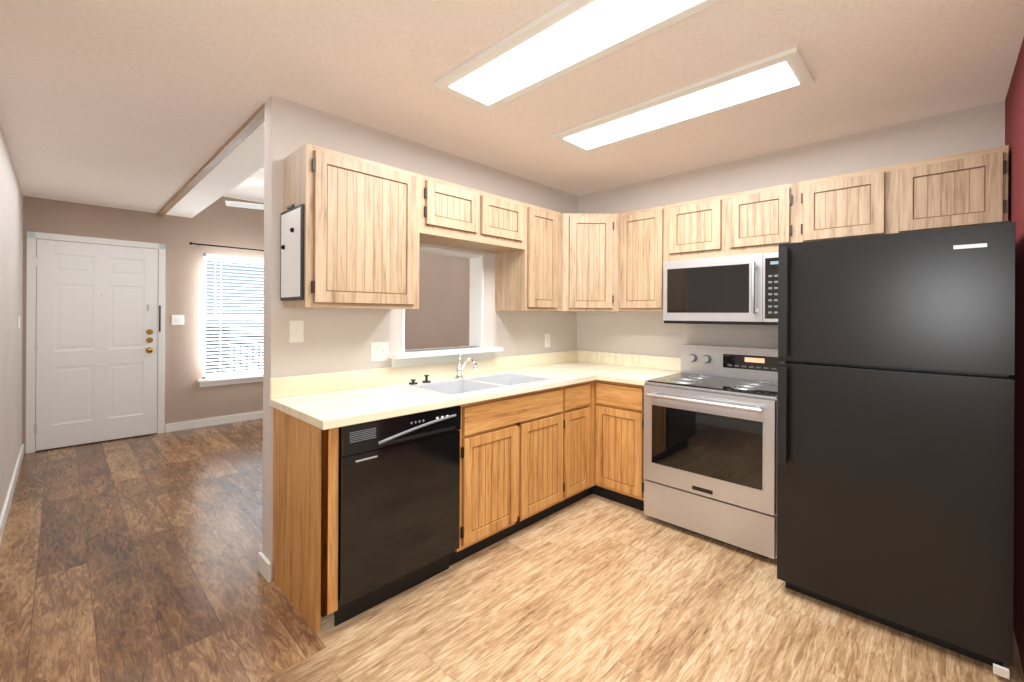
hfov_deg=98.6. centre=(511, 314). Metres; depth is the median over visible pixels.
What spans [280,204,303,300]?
whiteboard
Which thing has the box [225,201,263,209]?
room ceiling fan
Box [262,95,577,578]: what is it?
wall
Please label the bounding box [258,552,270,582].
baseboard
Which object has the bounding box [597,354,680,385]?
countertop
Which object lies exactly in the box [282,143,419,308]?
upper cabinet
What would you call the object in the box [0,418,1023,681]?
floor
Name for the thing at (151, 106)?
ceiling
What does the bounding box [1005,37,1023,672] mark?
wall
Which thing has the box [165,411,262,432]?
baseboard
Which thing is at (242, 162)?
soffit
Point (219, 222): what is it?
wall
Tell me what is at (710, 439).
range
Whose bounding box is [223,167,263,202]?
ceiling
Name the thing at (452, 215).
upper cabinet
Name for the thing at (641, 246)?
upper cabinet
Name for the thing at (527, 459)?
base cabinet
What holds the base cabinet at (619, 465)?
on the floor
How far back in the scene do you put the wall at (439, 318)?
3.28 m
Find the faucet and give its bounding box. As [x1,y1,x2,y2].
[455,353,477,378]
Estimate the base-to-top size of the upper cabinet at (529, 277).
0.760 m
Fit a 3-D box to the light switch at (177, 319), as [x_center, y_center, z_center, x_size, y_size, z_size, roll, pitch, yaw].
[-3.799,0.062,5.008,0.014,0.114,0.116,0,0,44]
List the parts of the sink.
sink deck cap, sink deck cap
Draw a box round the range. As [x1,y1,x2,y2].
[644,344,784,558]
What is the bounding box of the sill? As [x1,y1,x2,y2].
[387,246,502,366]
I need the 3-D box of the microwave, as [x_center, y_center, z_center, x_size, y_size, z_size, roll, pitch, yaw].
[1.446,-0.151,2.929,0.760,0.430,0.453,0,0,44]
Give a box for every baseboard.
[0,444,23,542]
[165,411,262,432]
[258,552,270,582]
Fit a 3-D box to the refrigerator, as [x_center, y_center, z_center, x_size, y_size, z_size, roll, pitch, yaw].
[1.848,0.500,2.166,0.760,1.702,0.925,0,0,44]
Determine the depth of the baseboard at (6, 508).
3.08 m
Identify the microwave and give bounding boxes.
[663,252,777,324]
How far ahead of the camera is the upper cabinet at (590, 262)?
3.41 m
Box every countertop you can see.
[269,350,623,429]
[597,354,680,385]
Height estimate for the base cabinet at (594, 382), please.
0.876 m
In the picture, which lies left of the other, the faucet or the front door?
the front door
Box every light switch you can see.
[172,315,183,324]
[289,320,303,342]
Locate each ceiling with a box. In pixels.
[0,0,1023,212]
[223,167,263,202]
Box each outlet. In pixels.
[370,342,388,361]
[545,334,549,346]
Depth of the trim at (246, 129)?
2.99 m
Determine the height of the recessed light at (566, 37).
0.025 m
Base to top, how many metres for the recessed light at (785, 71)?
0.025 m
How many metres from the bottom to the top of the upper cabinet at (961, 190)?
0.410 m
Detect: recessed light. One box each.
[434,0,723,110]
[551,46,814,152]
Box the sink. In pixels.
[394,371,559,397]
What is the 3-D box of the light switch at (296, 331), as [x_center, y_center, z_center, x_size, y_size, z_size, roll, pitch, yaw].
[-1.122,0.089,2.296,0.014,0.114,0.070,0,0,44]
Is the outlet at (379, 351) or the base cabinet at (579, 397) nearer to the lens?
the outlet at (379, 351)
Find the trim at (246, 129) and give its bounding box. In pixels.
[157,103,264,216]
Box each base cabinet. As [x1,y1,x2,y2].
[449,399,572,565]
[493,381,592,502]
[592,380,644,510]
[593,380,595,485]
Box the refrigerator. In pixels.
[777,221,1014,678]
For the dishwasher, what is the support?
on the floor
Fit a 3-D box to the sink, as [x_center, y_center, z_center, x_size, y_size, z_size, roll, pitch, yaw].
[-0.195,0.478,2.746,0.547,0.206,0.890,0,0,44]
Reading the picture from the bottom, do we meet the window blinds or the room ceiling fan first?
the window blinds
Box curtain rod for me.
[189,242,263,250]
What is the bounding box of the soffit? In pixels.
[165,122,263,217]
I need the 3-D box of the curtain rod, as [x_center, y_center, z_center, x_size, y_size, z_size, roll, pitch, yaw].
[-3.289,-0.810,5.473,0.083,0.032,1.192,0,0,44]
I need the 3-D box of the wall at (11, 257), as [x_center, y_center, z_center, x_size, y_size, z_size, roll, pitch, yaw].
[-2.410,0.109,1.912,6.570,2.440,0.120,0,0,44]
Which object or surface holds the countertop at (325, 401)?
on the base cabinet at (594, 382)
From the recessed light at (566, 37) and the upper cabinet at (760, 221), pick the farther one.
the upper cabinet at (760, 221)
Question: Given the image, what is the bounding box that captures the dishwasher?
[334,405,460,625]
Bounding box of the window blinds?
[206,257,263,375]
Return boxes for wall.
[0,126,22,515]
[22,196,263,452]
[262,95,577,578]
[405,100,1004,357]
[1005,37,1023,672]
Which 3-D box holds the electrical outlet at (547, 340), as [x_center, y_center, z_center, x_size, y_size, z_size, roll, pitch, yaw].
[0.304,0.223,3.762,0.008,0.114,0.070,0,0,44]
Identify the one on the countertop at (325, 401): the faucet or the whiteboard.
the faucet
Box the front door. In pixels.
[26,231,165,453]
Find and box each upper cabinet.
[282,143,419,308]
[419,174,524,253]
[495,203,562,310]
[562,213,626,311]
[618,205,666,311]
[666,182,796,260]
[797,145,1007,241]
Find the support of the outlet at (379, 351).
attached to the wall at (338, 339)

